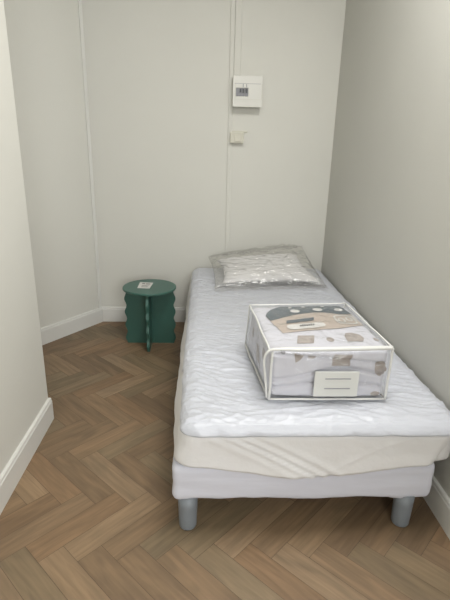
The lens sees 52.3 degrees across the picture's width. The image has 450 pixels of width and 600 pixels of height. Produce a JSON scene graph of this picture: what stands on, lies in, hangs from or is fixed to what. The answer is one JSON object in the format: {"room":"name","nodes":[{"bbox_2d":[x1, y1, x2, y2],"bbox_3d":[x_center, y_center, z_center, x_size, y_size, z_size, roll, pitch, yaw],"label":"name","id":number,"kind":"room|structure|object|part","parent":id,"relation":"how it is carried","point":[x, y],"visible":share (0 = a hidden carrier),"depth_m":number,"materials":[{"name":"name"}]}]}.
{"room":"bedroom","nodes":[
{"label":"bedroom","id":0,"kind":"room"},
{"bbox_2d":[0,0,47,473],"bbox_3d":[-1.263,0.099,-0.469,1.108,2.680,4.720,1,18,-3],"label":"wall","id":1,"kind":"structure","parent":0,"point":[23,386],"depth_m":1.76,"materials":[{"name":"paint"}]},
{"bbox_2d":[0,398,53,514],"bbox_3d":[-0.733,1.246,0.002,0.016,0.112,4.602,1,18,-3],"label":"baseboard","id":2,"kind":"structure","parent":1,"relation":"attached to","point":[13,471],"depth_m":1.84,"materials":[{"name":"paint"}]},
{"bbox_2d":[3,0,101,327],"bbox_3d":[-1.349,-0.874,2.435,0.174,2.680,1.707,12,21,28],"label":"wall","id":3,"kind":"structure","parent":0,"point":[44,44],"depth_m":2.81,"materials":[{"name":"paint"}]},
{"bbox_2d":[40,307,102,344],"bbox_3d":[-1.342,0.311,2.754,0.016,0.112,1.620,13,21,30],"label":"baseboard","id":4,"kind":"structure","parent":3,"relation":"attached to","point":[58,330],"depth_m":3.16,"materials":[{"name":"paint"}]},
{"bbox_2d":[78,0,101,307],"bbox_3d":[-0.891,-1.134,2.977,0.008,2.508,0.024,13,21,30],"label":"trim","id":5,"kind":"structure","parent":3,"relation":"attached to","point":[79,1],"depth_m":3.01,"materials":[{"name":"paint"}]},
{"bbox_2d":[82,0,345,306],"bbox_3d":[-0.162,-1.071,3.113,2.020,2.680,0.120,1,18,-3],"label":"wall","id":6,"kind":"structure","parent":0,"point":[157,71],"depth_m":3.04,"materials":[{"name":"paint"}]},
{"bbox_2d":[102,307,185,321],"bbox_3d":[-0.107,0.112,3.440,1.617,0.112,0.016,1,18,-3],"label":"baseboard","id":7,"kind":"structure","parent":6,"relation":"attached to","point":[110,314],"depth_m":3.41,"materials":[{"name":"paint"}]},
{"bbox_2d":[225,0,235,257],"bbox_3d":[0.033,-1.130,3.033,0.028,2.506,0.008,1,18,-3],"label":"cable trunking","id":8,"kind":"object","parent":6,"relation":"attached to","point":[233,2],"visible":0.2,"depth_m":3.02,"materials":[{"name":"paint"}]},
{"bbox_2d":[230,131,246,142],"bbox_3d":[0.089,-1.081,3.037,0.119,0.077,0.037,1,18,-3],"label":"light switch","id":9,"kind":"object","parent":6,"relation":"attached to","point":[235,136],"visible":1,"depth_m":3.02,"materials":[{"name":"beige plastic"}]},
{"bbox_2d":[234,0,242,75],"bbox_3d":[0.088,-1.877,2.784,0.042,0.929,0.010,1,18,-3],"label":"cable trunking","id":10,"kind":"object","parent":6,"relation":"attached to","point":[238,11],"visible":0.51,"depth_m":2.86,"materials":[{"name":"paint"}]},
{"bbox_2d":[232,75,262,107],"bbox_3d":[0.142,-1.332,2.933,0.186,0.180,0.079,1,18,-3],"label":"box","id":11,"kind":"object","parent":6,"relation":"attached to","point":[246,90],"visible":1,"depth_m":2.90,"materials":[{"name":"white plastic"}]},
{"bbox_2d":[0,322,449,599],"bbox_3d":[0.346,1.131,0.696,4.852,0.060,6.500,1,18,-3],"label":"floor","id":12,"kind":"structure","parent":0,"point":[93,514],"depth_m":1.60,"materials":[{"name":"brown wood"}]},
{"bbox_2d":[122,279,175,351],"bbox_3d":[-0.491,0.097,3.013,0.342,0.393,0.342,1,18,-3],"label":"side table","id":13,"kind":"object","parent":12,"relation":"on","point":[150,313],"visible":1,"depth_m":3.00,"materials":[{"name":"green paint"}]},
{"bbox_2d":[137,282,152,288],"bbox_3d":[-0.514,-0.095,2.961,0.088,0.003,0.134,1,18,-3],"label":"printed card","id":14,"kind":"object","parent":13,"relation":"on","point":[147,285],"visible":1,"depth_m":2.95,"materials":[{"name":"grey paper"}]},
{"bbox_3d":[-0.491,0.104,3.016,0.019,0.378,0.330,1,18,-3],"label":"leg panel","id":15,"kind":"part","parent":13,"relation":"part of","materials":[{"name":"green paint"}]},
{"bbox_3d":[-0.491,0.104,3.016,0.330,0.378,0.019,1,18,-3],"label":"leg panel","id":16,"kind":"part","parent":13,"relation":"part of","materials":[{"name":"green paint"}]},
{"bbox_2d":[172,455,434,530],"bbox_3d":[0.225,0.363,2.470,0.888,0.268,1.952,1,18,-3],"label":"bed base","id":17,"kind":"object","parent":12,"relation":"on","point":[403,485],"visible":0.22,"depth_m":1.53,"materials":[{"name":"white fabric"}]},
{"bbox_3d":[-0.128,0.722,1.581,0.069,0.134,0.069,1,18,-3],"label":"leg","id":18,"kind":"part","parent":17,"relation":"part of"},
{"bbox_3d":[0.226,0.309,2.452,0.888,0.156,1.952,1,18,-3],"label":"upholstered frame","id":19,"kind":"part","parent":17,"relation":"part of","materials":[{"name":"white fabric"}]},
{"bbox_2d":[173,275,449,478],"bbox_3d":[0.249,0.177,2.402,0.952,0.188,1.997,1,18,-3],"label":"mattress","id":20,"kind":"object","parent":17,"relation":"on","point":[277,457],"visible":0.12,"depth_m":1.47,"materials":[{"name":"beige fabric"}]},
{"bbox_2d":[180,268,449,437],"bbox_3d":[0.271,0.091,2.376,0.935,0.053,1.994,1,18,-3],"label":"topper","id":21,"kind":"object","parent":20,"relation":"on","point":[223,394],"visible":0.57,"depth_m":1.61,"materials":[{"name":"white fabric"}]},
{"bbox_2d":[209,245,324,289],"bbox_3d":[0.261,-0.223,2.947,0.733,0.180,0.567,1,18,-3],"label":"bag","id":22,"kind":"object","parent":21,"relation":"on","point":[250,251],"visible":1,"depth_m":3.00,"materials":[{"name":"clear plastic"}]},
{"bbox_2d":[217,253,320,283],"bbox_3d":[0.274,-0.213,2.982,0.645,0.116,0.410,1,18,-3],"label":"pillow","id":23,"kind":"object","parent":22,"relation":"in","point":[249,275],"visible":0.96,"depth_m":2.89,"materials":[{"name":"fabric"}]},
{"bbox_2d":[245,303,393,399],"bbox_3d":[0.323,0.175,1.730,0.452,0.200,0.506,1,18,-3],"label":"bag","id":24,"kind":"object","parent":21,"relation":"on","point":[326,383],"visible":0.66,"depth_m":1.52,"materials":[{"name":"clear plastic"}]},
{"bbox_2d":[266,306,361,332],"bbox_3d":[0.335,0.067,1.779,0.344,0.016,0.271,-3,19,-14],"label":"card","id":25,"kind":"object","parent":24,"relation":"in","point":[295,325],"visible":0.99,"depth_m":1.75,"materials":[{"name":"paper"}]},
{"bbox_2d":[248,307,386,395],"bbox_3d":[0.322,0.176,1.738,0.432,0.186,0.459,1,18,-3],"label":"duvet","id":26,"kind":"object","parent":24,"relation":"in","point":[293,373],"visible":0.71,"depth_m":1.54,"materials":[{"name":"fabric"}]},
{"bbox_3d":[0.626,0.729,1.616,0.069,0.134,0.069,1,18,-3],"label":"leg","id":27,"kind":"part","parent":17,"relation":"part of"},
{"bbox_2d":[321,0,449,497],"bbox_3d":[0.860,-0.495,1.466,0.120,2.680,3.450,1,18,-3],"label":"wall","id":28,"kind":"structure","parent":0,"point":[386,248],"depth_m":2.04,"materials":[{"name":"paint"}]},
{"bbox_2d":[423,475,449,539],"bbox_3d":[0.764,0.665,1.851,0.016,0.112,3.450,1,18,-3],"label":"baseboard","id":29,"kind":"structure","parent":28,"relation":"attached to","point":[438,501],"depth_m":1.63,"materials":[{"name":"paint"}]}
]}

